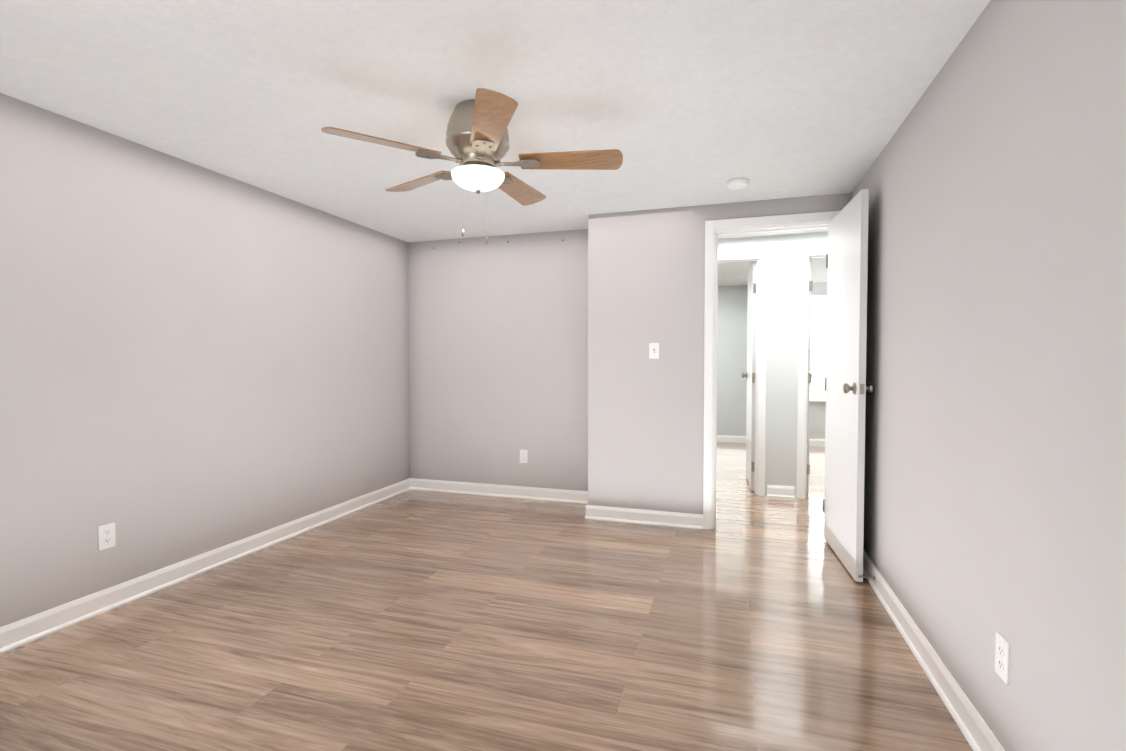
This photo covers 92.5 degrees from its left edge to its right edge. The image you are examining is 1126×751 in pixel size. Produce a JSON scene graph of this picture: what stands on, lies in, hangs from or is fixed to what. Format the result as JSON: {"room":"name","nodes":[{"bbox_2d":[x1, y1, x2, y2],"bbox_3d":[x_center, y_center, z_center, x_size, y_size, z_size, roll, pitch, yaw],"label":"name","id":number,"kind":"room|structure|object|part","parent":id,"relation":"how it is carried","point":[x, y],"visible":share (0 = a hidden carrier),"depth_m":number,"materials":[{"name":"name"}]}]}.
{"room":"empty bedroom","nodes":[
{"label":"empty bedroom","id":0,"kind":"room"},
{"bbox_2d":[0,93,409,626],"bbox_3d":[-2.398,-0.008,2.122,0.120,2.290,6.340,0,2,17],"label":"wall","id":1,"kind":"structure","parent":0,"point":[195,360],"depth_m":2.86,"materials":[{"name":"grey paint"}]},
{"bbox_2d":[98,522,115,549],"bbox_3d":[-2.192,0.773,2.592,0.007,0.117,0.072,0,2,17],"label":"electrical outlet","id":2,"kind":"object","parent":1,"relation":"attached to","point":[106,536],"visible":1,"depth_m":2.59,"materials":[{"name":"white plastic"}]},
{"bbox_2d":[0,478,410,653],"bbox_3d":[-2.329,1.087,2.130,0.026,0.100,6.100,0,2,17],"label":"baseboard","id":3,"kind":"structure","parent":1,"relation":"attached to","point":[16,634],"depth_m":2.86,"materials":[{"name":"white wood"}]},
{"bbox_2d":[0,442,972,750],"bbox_3d":[1.056,1.161,3.119,6.400,0.100,10.300,0,2,17],"label":"floor","id":4,"kind":"structure","parent":0,"point":[414,620],"depth_m":2.25,"materials":[{"name":"wood"}]},
{"bbox_2d":[0,0,989,285],"bbox_3d":[1.056,-1.238,3.055,6.400,0.120,10.300,0,2,17],"label":"ceiling","id":5,"kind":"structure","parent":0,"point":[686,102],"depth_m":2.17,"materials":[{"name":"paint"}]},
{"bbox_2d":[321,88,622,243],"bbox_3d":[-0.351,-0.864,2.396,1.214,0.594,1.184,0,2,17],"label":"ceiling fan","id":6,"kind":"object","parent":5,"relation":"hanging from","point":[477,141],"visible":1,"depth_m":2.28,"materials":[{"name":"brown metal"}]},
{"bbox_3d":[-0.372,-0.850,2.362,0.232,0.072,0.232,0,2,17],"label":"lamp shade","id":7,"kind":"part","parent":6,"relation":"part of","materials":[{"name":"white glass"}]},
{"bbox_2d":[726,178,748,189],"bbox_3d":[1.067,-1.166,3.294,0.134,0.038,0.134,0,2,17],"label":"smoke detector","id":8,"kind":"object","parent":5,"relation":"attached to","point":[737,183],"visible":1,"depth_m":3.25,"materials":[{"name":"white plastic"}]},
{"bbox_2d":[408,229,587,490],"bbox_3d":[-0.541,-0.080,4.800,1.830,2.290,0.120,0,2,17],"label":"wall","id":9,"kind":"structure","parent":0,"point":[498,353],"depth_m":4.74,"materials":[{"name":"grey paint"}]},
{"bbox_2d":[410,478,587,503],"bbox_3d":[-0.563,1.017,4.760,1.830,0.100,0.026,0,2,17],"label":"baseboard","id":10,"kind":"structure","parent":9,"relation":"attached to","point":[550,494],"depth_m":4.75,"materials":[{"name":"white wood"}]},
{"bbox_2d":[520,449,527,462],"bbox_3d":[-0.343,0.704,4.692,0.072,0.117,0.007,0,2,17],"label":"electrical outlet","id":11,"kind":"object","parent":9,"relation":"attached to","point":[523,456],"visible":1,"depth_m":4.69,"materials":[{"name":"white plastic"}]},
{"bbox_2d":[588,194,837,513],"bbox_3d":[1.014,-0.055,3.875,1.690,2.290,0.120,0,2,17],"label":"wall","id":12,"kind":"structure","parent":0,"point":[646,277],"depth_m":3.93,"materials":[{"name":"grey paint"}]},
{"bbox_2d":[585,505,702,528],"bbox_3d":[0.584,1.038,3.962,0.863,0.100,0.026,0,2,17],"label":"baseboard","id":13,"kind":"structure","parent":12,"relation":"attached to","point":[658,518],"depth_m":3.95,"materials":[{"name":"white wood"}]},
{"bbox_2d":[649,343,658,358],"bbox_3d":[0.660,-0.180,3.910,0.072,0.117,0.018,0,2,17],"label":"light switch","id":14,"kind":"object","parent":12,"relation":"attached to","point":[653,350],"visible":1,"depth_m":3.91,"materials":[{"name":"white plastic"}]},
{"bbox_2d":[703,211,839,529],"bbox_3d":[1.446,0.006,3.742,0.897,2.176,0.152,0,2,17],"label":"door frame","id":15,"kind":"structure","parent":12,"relation":"attached to","point":[714,229],"depth_m":3.78,"materials":[{"name":"white wood"}]},
{"bbox_2d":[717,282,826,438],"bbox_3d":[2.562,-0.163,7.916,6.000,2.290,0.120,0,2,17],"label":"wall","id":16,"kind":"structure","parent":0,"point":[732,360],"depth_m":7.87,"materials":[{"name":"paint"}]},
{"bbox_2d":[717,435,824,446],"bbox_3d":[2.543,0.933,7.881,6.000,0.100,0.014,0,2,17],"label":"baseboard","id":17,"kind":"structure","parent":16,"relation":"attached to","point":[742,439],"depth_m":7.86,"materials":[{"name":"white wood"}]},
{"bbox_2d":[810,295,826,401],"bbox_3d":[3.823,-0.372,7.418,1.090,1.475,0.070,0,2,17],"label":"window","id":18,"kind":"structure","parent":16,"relation":"in","point":[818,339],"depth_m":7.53,"materials":[{"name":"white"}]},
{"bbox_2d":[718,232,827,497],"bbox_3d":[1.929,-0.079,4.763,1.930,2.290,0.120,0,2,17],"label":"wall","id":19,"kind":"structure","parent":0,"point":[782,355],"depth_m":4.70,"materials":[{"name":"paint"}]},
{"bbox_2d":[718,249,767,495],"bbox_3d":[1.381,-0.026,4.935,0.892,2.176,0.152,0,2,17],"label":"door frame","id":20,"kind":"structure","parent":19,"relation":"attached to","point":[759,256],"depth_m":4.75,"materials":[{"name":"white wood"}]},
{"bbox_2d":[741,261,755,490],"bbox_3d":[1.830,-0.001,5.242,0.151,2.085,0.741,0,2,15],"label":"hall door","id":21,"kind":"structure","parent":19,"relation":"in","point":[749,375],"depth_m":5.00,"materials":[{"name":"white wood"}]},
{"bbox_2d":[767,485,794,498],"bbox_3d":[1.908,1.018,4.722,0.220,0.100,0.026,0,2,17],"label":"baseboard","id":22,"kind":"structure","parent":19,"relation":"attached to","point":[780,491],"depth_m":4.72,"materials":[{"name":"white wood"}]},
{"bbox_2d":[806,258,812,493],"bbox_3d":[2.294,0.003,5.096,0.151,2.085,0.741,1,2,21],"label":"hall door","id":23,"kind":"structure","parent":19,"relation":"in","point":[809,373],"depth_m":4.75,"materials":[{"name":"white wood"}]},
{"bbox_2d":[797,245,827,498],"bbox_3d":[2.478,-0.017,4.593,0.892,2.176,0.152,0,2,17],"label":"door frame","id":24,"kind":"structure","parent":19,"relation":"attached to","point":[806,253],"depth_m":4.64,"materials":[{"name":"white wood"}]},
{"bbox_2d":[838,193,851,210],"bbox_3d":[1.861,-0.048,3.611,0.085,2.290,0.120,0,2,17],"label":"wall","id":25,"kind":"structure","parent":0,"point":[844,199],"depth_m":3.53,"materials":[{"name":"grey paint"}]},
{"bbox_2d":[823,189,873,581],"bbox_3d":[1.676,0.053,3.221,0.151,2.085,0.746,0,2,14],"label":"door","id":26,"kind":"structure","parent":25,"relation":"in","point":[846,388],"depth_m":3.08,"materials":[{"name":"white wood"}]},
{"bbox_2d":[852,0,1125,750],"bbox_3d":[1.095,0.027,0.813,0.120,2.290,5.920,0,2,17],"label":"wall","id":27,"kind":"structure","parent":0,"point":[993,180],"depth_m":1.49,"materials":[{"name":"grey paint"}]},
{"bbox_2d":[858,575,875,579],"bbox_3d":[1.600,1.063,2.842,0.079,0.022,0.022,0,2,17],"label":"doorstop","id":28,"kind":"object","parent":27,"relation":"attached to","point":[860,576],"visible":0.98,"depth_m":2.84,"materials":[{"name":"silver metal"}]},
{"bbox_2d":[863,549,1004,750],"bbox_3d":[1.023,1.121,0.855,0.026,0.100,5.660,0,2,17],"label":"baseboard","id":29,"kind":"structure","parent":27,"relation":"attached to","point":[977,732],"depth_m":1.98,"materials":[{"name":"white wood"}]},
{"bbox_2d":[995,632,1009,684],"bbox_3d":[1.246,0.801,1.531,0.007,0.117,0.072,0,2,17],"label":"electrical outlet","id":30,"kind":"object","parent":27,"relation":"attached to","point":[1002,655],"visible":1,"depth_m":1.52,"materials":[{"name":"white plastic"}]}
]}

